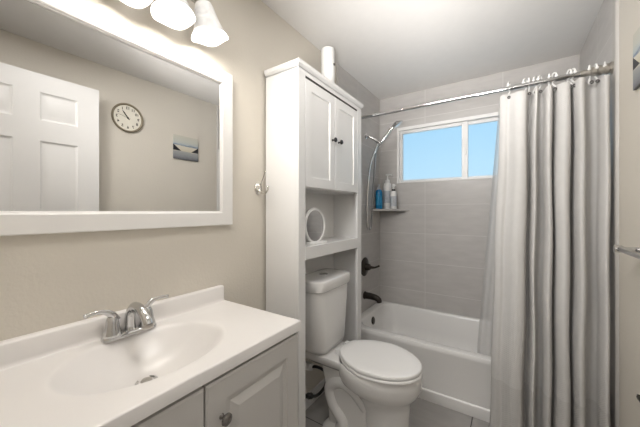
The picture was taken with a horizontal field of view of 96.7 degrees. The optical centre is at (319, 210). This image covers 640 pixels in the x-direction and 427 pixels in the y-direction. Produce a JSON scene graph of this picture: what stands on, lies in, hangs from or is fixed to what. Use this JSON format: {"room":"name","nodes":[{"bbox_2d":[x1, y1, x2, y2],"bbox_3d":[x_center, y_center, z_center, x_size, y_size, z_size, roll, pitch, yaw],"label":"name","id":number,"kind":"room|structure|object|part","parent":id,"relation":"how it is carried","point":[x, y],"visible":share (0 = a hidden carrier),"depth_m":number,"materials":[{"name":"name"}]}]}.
{"room":"bathroom","nodes":[
{"label":"bathroom","id":0,"kind":"room"},
{"bbox_2d":[0,0,378,392],"bbox_3d":[-0.601,0.082,1.214,0.150,2.424,4.460,0,0,34],"label":"wall","id":1,"kind":"structure","parent":0,"point":[47,281],"depth_m":1.24,"materials":[{"name":"beige paint"}]},
{"bbox_2d":[0,285,223,370],"bbox_3d":[-0.665,0.375,0.975,0.033,0.068,0.791,0,0,34],"label":"backsplash","id":2,"kind":"structure","parent":1,"relation":"attached to","point":[15,351],"depth_m":0.86,"materials":[{"name":"white stone"}]},
{"bbox_2d":[0,0,232,235],"bbox_3d":[-0.658,-0.288,0.992,0.025,0.706,0.857,0,0,34],"label":"wall mirror","id":3,"kind":"object","parent":1,"relation":"attached to","point":[106,124],"visible":1,"depth_m":0.92,"materials":[{"name":"white paint"}]},
{"bbox_2d":[120,0,228,46],"bbox_3d":[-0.536,-0.792,1.018,0.200,0.243,0.438,0,0,34],"label":"vanity light","id":4,"kind":"object","parent":1,"relation":"attached to","point":[175,14],"visible":1,"depth_m":1.06,"materials":[{"name":"white glass"}]},
{"bbox_3d":[-0.594,-0.744,0.878,0.141,0.144,0.142,0,0,34],"label":"lamp shade","id":5,"kind":"part","parent":4,"relation":"part of","materials":[{"name":"white glass"}]},
{"bbox_3d":[-0.521,-0.752,1.001,0.048,0.060,0.048,0,0,34],"label":"bulb","id":6,"kind":"part","parent":4,"relation":"part of","materials":[{"name":"white glass"}]},
{"bbox_3d":[-0.513,-0.745,0.999,0.141,0.142,0.142,0,0,34],"label":"lamp shade","id":7,"kind":"part","parent":4,"relation":"part of","materials":[{"name":"white glass"}]},
{"bbox_3d":[-0.439,-0.745,1.133,0.142,0.148,0.139,0,0,34],"label":"lamp shade","id":8,"kind":"part","parent":4,"relation":"part of","materials":[{"name":"white glass"}]},
{"bbox_2d":[254,171,268,194],"bbox_3d":[-0.297,-0.147,1.486,0.080,0.123,0.049,0,0,34],"label":"robe hook","id":9,"kind":"object","parent":1,"relation":"attached to","point":[257,188],"visible":1,"depth_m":1.49,"materials":[{"name":"silver metal"}]},
{"bbox_3d":[-0.323,-0.118,1.503,0.018,0.067,0.049,0,0,34],"label":"plate","id":10,"kind":"part","parent":9,"relation":"part of","materials":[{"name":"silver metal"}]},
{"bbox_2d":[305,378,324,409],"bbox_3d":[-0.159,1.248,1.754,0.012,0.090,1.029,0,0,34],"label":"baseboard","id":11,"kind":"structure","parent":1,"relation":"attached to","point":[308,402],"depth_m":1.94,"materials":[{"name":"white paint"}]},
{"bbox_2d":[305,361,324,398],"bbox_3d":[-0.055,1.060,1.813,0.118,0.226,0.202,0,0,42],"label":"supply valve","id":12,"kind":"object","parent":1,"relation":"attached to","point":[309,366],"visible":0.71,"depth_m":1.77,"materials":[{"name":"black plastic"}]},
{"bbox_2d":[336,64,339,86],"bbox_3d":[0.134,0.071,2.199,0.023,2.404,0.028,0,0,34],"label":"trim","id":13,"kind":"structure","parent":1,"relation":"attached to","point":[337,65],"depth_m":2.19,"materials":[{"name":"grey tile"}]},
{"bbox_2d":[361,257,379,275],"bbox_3d":[0.456,0.508,2.563,0.116,0.170,0.170,0,0,34],"label":"shower valve","id":14,"kind":"object","parent":1,"relation":"attached to","point":[365,266],"visible":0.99,"depth_m":2.56,"materials":[{"name":"brown metal"}]},
{"bbox_2d":[363,291,381,302],"bbox_3d":[0.475,0.774,2.550,0.164,0.083,0.072,0,0,34],"label":"tub spout","id":15,"kind":"object","parent":1,"relation":"attached to","point":[366,295],"visible":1,"depth_m":2.53,"materials":[{"name":"brown metal"}]},
{"bbox_2d":[365,120,402,230],"bbox_3d":[0.577,-0.305,2.563,0.332,0.975,0.105,0,0,27],"label":"shower","id":16,"kind":"object","parent":1,"relation":"attached to","point":[396,124],"visible":1,"depth_m":2.58,"materials":[{"name":"silver metal"}]},
{"bbox_3d":[0.594,-0.673,2.558,0.178,0.198,0.030,0,0,30],"label":"handle","id":17,"kind":"part","parent":16,"relation":"part of","materials":[{"name":"silver metal"}]},
{"bbox_2d":[361,61,613,118],"bbox_3d":[0.799,-0.700,1.812,1.518,0.060,0.060,0,0,34],"label":"curtain rod","id":18,"kind":"object","parent":1,"relation":"attached to","point":[609,68],"visible":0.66,"depth_m":1.59,"materials":[{"name":"silver metal"}]},
{"bbox_2d":[477,101,499,355],"bbox_3d":[1.232,0.261,1.643,0.578,1.825,0.158,0,0,34],"label":"liner","id":19,"kind":"object","parent":18,"relation":"hanging from","point":[484,344],"visible":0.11,"depth_m":1.79,"materials":[{"name":"white plastic"}]},
{"bbox_2d":[551,72,557,90],"bbox_3d":[1.245,-0.684,1.513,0.015,0.108,0.053,0,0,10],"label":"curtain hook","id":20,"kind":"object","parent":18,"relation":"hanging from","point":[553,73],"visible":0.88,"depth_m":1.50,"materials":[{"name":"white plastic"}]},
{"bbox_2d":[489,74,610,426],"bbox_3d":[1.184,0.300,1.498,0.506,1.917,0.142,0,0,34],"label":"shower curtain","id":21,"kind":"object","parent":20,"relation":"hanging from","point":[550,348],"visible":1,"depth_m":1.46,"materials":[{"name":"grey fabric"}]},
{"bbox_2d":[566,69,572,88],"bbox_3d":[1.296,-0.684,1.479,0.015,0.108,0.053,0,0,16],"label":"curtain hook","id":22,"kind":"object","parent":18,"relation":"hanging from","point":[568,70],"visible":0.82,"depth_m":1.47,"materials":[{"name":"white plastic"}]},
{"bbox_2d":[587,65,590,84],"bbox_3d":[1.361,-0.684,1.435,0.053,0.108,0.015,0,0,-40],"label":"curtain hook","id":23,"kind":"object","parent":18,"relation":"hanging from","point":[589,66],"visible":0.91,"depth_m":1.42,"materials":[{"name":"white plastic"}]},
{"bbox_2d":[594,63,598,83],"bbox_3d":[1.379,-0.684,1.423,0.015,0.108,0.053,0,0,31],"label":"curtain hook","id":24,"kind":"object","parent":18,"relation":"hanging from","point":[596,66],"visible":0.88,"depth_m":1.41,"materials":[{"name":"white plastic"}]},
{"bbox_2d":[305,393,488,426],"bbox_3d":[0.098,1.343,0.749,1.830,0.100,4.460,0,0,34],"label":"floor","id":25,"kind":"structure","parent":0,"point":[423,413],"depth_m":1.79,"materials":[{"name":"grey tile"}]},
{"bbox_2d":[131,333,297,426],"bbox_3d":[-0.470,0.868,0.846,0.477,0.852,0.784,0,0,34],"label":"vanity cabinet","id":26,"kind":"object","parent":25,"relation":"on","point":[261,391],"visible":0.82,"depth_m":0.86,"materials":[{"name":"grey wood"}]},
{"bbox_2d":[0,285,300,426],"bbox_3d":[-0.484,0.431,0.857,0.465,0.180,0.795,0,0,34],"label":"countertop","id":27,"kind":"structure","parent":26,"relation":"on","point":[63,375],"depth_m":0.81,"materials":[{"name":"white stone"}]},
{"bbox_2d":[83,294,168,342],"bbox_3d":[-0.625,0.352,0.949,0.190,0.110,0.190,0,0,-9],"label":"faucet","id":28,"kind":"object","parent":27,"relation":"on","point":[112,331],"visible":1,"depth_m":0.90,"materials":[{"name":"silver metal"}]},
{"bbox_3d":[-0.676,0.332,0.885,0.019,0.050,0.099,0,0,34],"label":"lever","id":29,"kind":"part","parent":28,"relation":"part of","materials":[{"name":"silver metal"}]},
{"bbox_3d":[-0.662,0.364,0.907,0.053,0.065,0.053,0,0,34],"label":"handle","id":30,"kind":"part","parent":28,"relation":"part of","materials":[{"name":"silver metal"}]},
{"bbox_3d":[-0.633,0.400,0.950,0.048,0.013,0.164,0,0,34],"label":"plate","id":31,"kind":"part","parent":28,"relation":"part of","materials":[{"name":"silver metal"}]},
{"bbox_3d":[-0.587,0.350,0.919,0.154,0.106,0.036,0,0,34],"label":"spout","id":32,"kind":"part","parent":28,"relation":"part of","materials":[{"name":"silver metal"}]},
{"bbox_3d":[-0.604,0.364,0.993,0.053,0.065,0.053,0,0,34],"label":"handle","id":33,"kind":"part","parent":28,"relation":"part of","materials":[{"name":"silver metal"}]},
{"bbox_3d":[-0.590,0.332,1.015,0.019,0.050,0.099,0,0,34],"label":"lever","id":34,"kind":"part","parent":28,"relation":"part of","materials":[{"name":"silver metal"}]},
{"bbox_3d":[-0.410,0.815,0.575,0.020,0.718,0.386,0,0,34],"label":"door","id":35,"kind":"part","parent":26,"relation":"part of","materials":[{"name":"white wood"}]},
{"bbox_3d":[-0.255,0.558,0.765,0.030,0.033,0.033,0,0,34],"label":"knob","id":36,"kind":"part","parent":26,"relation":"part of","materials":[{"name":"silver metal"}]},
{"bbox_3d":[-0.194,0.815,0.900,0.020,0.718,0.386,0,0,34],"label":"door","id":37,"kind":"part","parent":26,"relation":"part of","materials":[{"name":"white wood"}]},
{"bbox_2d":[264,58,363,426],"bbox_3d":[0.012,0.269,1.771,0.255,2.050,0.746,0,0,34],"label":"storage cabinet","id":38,"kind":"object","parent":25,"relation":"on","point":[313,125],"visible":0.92,"depth_m":1.53,"materials":[{"name":"white paint"}]},
{"bbox_3d":[-0.203,0.282,1.491,0.207,2.022,0.018,0,0,34],"label":"panel","id":39,"kind":"part","parent":38,"relation":"part of","materials":[{"name":"white paint"}]},
{"bbox_3d":[0.005,-0.739,1.776,0.237,0.036,0.746,0,0,34],"label":"crown","id":40,"kind":"part","parent":38,"relation":"part of","materials":[{"name":"white paint"}]},
{"bbox_2d":[305,208,326,245],"bbox_3d":[-0.037,0.085,1.644,0.092,0.210,0.208,0,0,34],"label":"makeup mirror","id":41,"kind":"object","parent":38,"relation":"on","point":[314,218],"visible":0.93,"depth_m":1.62,"materials":[{"name":"white plastic"}]},
{"bbox_2d":[307,210,323,240],"bbox_3d":[-0.028,0.085,1.638,0.008,0.182,0.182,0,0,34],"label":"mirror glass","id":42,"kind":"object","parent":41,"relation":"attached to","point":[315,218],"depth_m":1.64,"materials":[{"name":"grey mirror"}]},
{"bbox_3d":[-0.091,-0.028,1.839,0.008,1.402,0.686,0,0,34],"label":"panel","id":43,"kind":"part","parent":38,"relation":"part of","materials":[{"name":"white paint"}]},
{"bbox_3d":[0.000,-0.405,1.594,0.019,0.561,0.292,0,0,34],"label":"door","id":44,"kind":"part","parent":38,"relation":"part of","materials":[{"name":"white paint"}]},
{"bbox_2d":[321,46,334,82],"bbox_3d":[0.052,-0.909,1.861,0.090,0.305,0.088,0,0,34],"label":"canister","id":45,"kind":"object","parent":38,"relation":"on","point":[327,52],"visible":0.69,"depth_m":1.82,"materials":[{"name":"white plastic"}]},
{"bbox_2d":[305,236,351,246],"bbox_3d":[-0.004,0.200,1.781,0.201,0.018,0.686,0,0,34],"label":"shelf","id":46,"kind":"object","parent":38,"relation":"attached to","point":[332,241],"depth_m":1.82,"materials":[{"name":"white paint"}]},
{"bbox_3d":[0.085,-0.714,1.720,0.018,0.030,0.602,0,0,34],"label":"rail","id":47,"kind":"part","parent":38,"relation":"part of","materials":[{"name":"white paint"}]},
{"bbox_3d":[0.086,0.221,1.719,0.018,0.066,0.602,0,0,34],"label":"shelf rail","id":48,"kind":"part","parent":38,"relation":"part of","materials":[{"name":"white paint"}]},
{"bbox_3d":[0.187,0.282,2.077,0.207,2.022,0.018,0,0,34],"label":"panel","id":49,"kind":"part","parent":38,"relation":"part of","materials":[{"name":"white paint"}]},
{"bbox_3d":[0.167,-0.405,1.844,0.019,0.561,0.298,0,0,34],"label":"door","id":50,"kind":"part","parent":38,"relation":"part of","materials":[{"name":"white paint"}]},
{"bbox_2d":[305,268,422,426],"bbox_3d":[0.226,0.843,1.655,0.716,0.901,0.408,0,0,34],"label":"toilet","id":51,"kind":"object","parent":25,"relation":"on","point":[369,383],"visible":0.98,"depth_m":1.60,"materials":[{"name":"white ceramic"}]},
{"bbox_3d":[0.018,0.653,1.793,0.201,0.389,0.380,0,0,34],"label":"tank","id":52,"kind":"part","parent":51,"relation":"part of","materials":[{"name":"white ceramic"}]},
{"bbox_3d":[0.019,0.433,1.793,0.219,0.068,0.408,0,0,34],"label":"tank lid","id":53,"kind":"part","parent":51,"relation":"part of","materials":[{"name":"white ceramic"}]},
{"bbox_3d":[0.330,0.815,1.584,0.461,0.020,0.376,0,0,34],"label":"seat lid","id":54,"kind":"part","parent":51,"relation":"part of","materials":[{"name":"white plastic"}]},
{"bbox_3d":[0.331,0.839,1.583,0.463,0.016,0.376,0,0,34],"label":"seat","id":55,"kind":"part","parent":51,"relation":"part of","materials":[{"name":"white plastic"}]},
{"bbox_2d":[361,301,490,422],"bbox_3d":[1.035,1.100,2.166,1.516,0.387,0.740,0,0,34],"label":"bathtub","id":56,"kind":"object","parent":25,"relation":"on","point":[456,377],"visible":0.39,"depth_m":1.96,"materials":[{"name":"white ceramic"}]},
{"bbox_2d":[261,0,603,99],"bbox_3d":[0.098,-1.181,0.749,1.830,0.100,4.460,0,0,34],"label":"ceiling","id":57,"kind":"structure","parent":0,"point":[392,48],"depth_m":1.81,"materials":[{"name":"white paint"}]},
{"bbox_2d":[380,55,577,317],"bbox_3d":[1.274,0.082,2.525,1.520,2.424,0.120,0,0,34],"label":"wall","id":58,"kind":"structure","parent":0,"point":[432,253],"depth_m":2.58,"materials":[{"name":"grey tile"}]},
{"bbox_2d":[370,209,408,210],"bbox_3d":[0.668,-0.009,2.715,0.299,0.020,0.234,0,0,34],"label":"corner shelf","id":59,"kind":"object","parent":58,"relation":"attached to","point":[370,209],"visible":1,"depth_m":2.69,"materials":[{"name":"grey tile"}]},
{"bbox_2d":[376,184,381,208],"bbox_3d":[0.574,-0.139,2.769,0.064,0.241,0.075,0,0,34],"label":"shampoo bottle","id":60,"kind":"object","parent":59,"relation":"on","point":[378,191],"visible":0.94,"depth_m":2.74,"materials":[{"name":"blue plastic"}]},
{"bbox_2d":[383,174,391,208],"bbox_3d":[0.664,-0.191,2.797,0.081,0.344,0.085,0,0,-2],"label":"pump bottle","id":61,"kind":"object","parent":59,"relation":"on","point":[387,188],"visible":0.86,"depth_m":2.76,"materials":[{"name":"white plastic"}]},
{"bbox_2d":[390,184,396,208],"bbox_3d":[0.700,-0.137,2.709,0.059,0.238,0.069,0,0,34],"label":"lotion bottle","id":62,"kind":"object","parent":59,"relation":"on","point":[393,195],"visible":1,"depth_m":2.68,"materials":[{"name":"white plastic"}]},
{"bbox_2d":[397,112,497,182],"bbox_3d":[1.272,-0.541,2.500,1.186,0.542,0.084,0,0,34],"label":"window","id":63,"kind":"structure","parent":58,"relation":"in","point":[463,148],"depth_m":2.56,"materials":[{"name":"white plastic"}]},
{"bbox_3d":[1.035,-0.528,2.654,0.539,0.468,0.005,0,0,34],"label":"pane","id":64,"kind":"part","parent":63,"relation":"part of","materials":[{"name":"clear glass"}]},
{"bbox_3d":[1.044,-0.533,2.648,0.599,0.498,0.030,0,0,34],"label":"sash","id":65,"kind":"part","parent":63,"relation":"part of","materials":[{"name":"white plastic"}]},
{"bbox_3d":[1.509,-0.533,2.357,0.588,0.498,0.030,0,0,34],"label":"sash","id":66,"kind":"part","parent":63,"relation":"part of","materials":[{"name":"white plastic"}]},
{"bbox_3d":[1.500,-0.528,2.362,0.528,0.468,0.005,0,0,34],"label":"pane","id":67,"kind":"part","parent":63,"relation":"part of","materials":[{"name":"clear glass"}]},
{"bbox_2d":[379,54,579,296],"bbox_3d":[1.241,-0.114,2.475,1.532,2.034,0.012,0,0,34],"label":"trim","id":68,"kind":"structure","parent":58,"relation":"attached to","point":[578,54],"depth_m":2.89,"materials":[{"name":"tile"}]},
{"bbox_2d":[580,0,639,426],"bbox_3d":[0.793,0.082,0.287,0.160,2.424,4.460,0,0,34],"label":"wall","id":69,"kind":"structure","parent":0,"point":[629,10],"depth_m":1.27,"materials":[{"name":"beige paint"}]},
{"bbox_2d":[613,0,618,426],"bbox_3d":[1.422,0.071,1.361,0.023,2.404,0.045,0,0,34],"label":"trim","id":70,"kind":"structure","parent":69,"relation":"attached to","point":[615,2],"depth_m":1.35,"materials":[{"name":"wood"}]},
{"bbox_2d":[613,245,639,258],"bbox_3d":[1.020,0.148,0.837,0.092,0.052,0.660,0,0,34],"label":"towel bar","id":71,"kind":"object","parent":69,"relation":"attached to","point":[631,251],"visible":1,"depth_m":1.07,"materials":[{"name":"silver metal"}]},
{"bbox_3d":[1.189,0.148,1.090,0.092,0.052,0.052,0,0,34],"label":"post","id":72,"kind":"part","parent":71,"relation":"part of","materials":[{"name":"silver metal"}]},
{"bbox_2d":[633,27,639,90],"bbox_3d":[1.215,-0.604,1.057,0.010,0.225,0.250,0,0,34],"label":"print","id":73,"kind":"object","parent":69,"relation":"attached to","point":[636,37],"visible":1,"depth_m":1.13}
]}

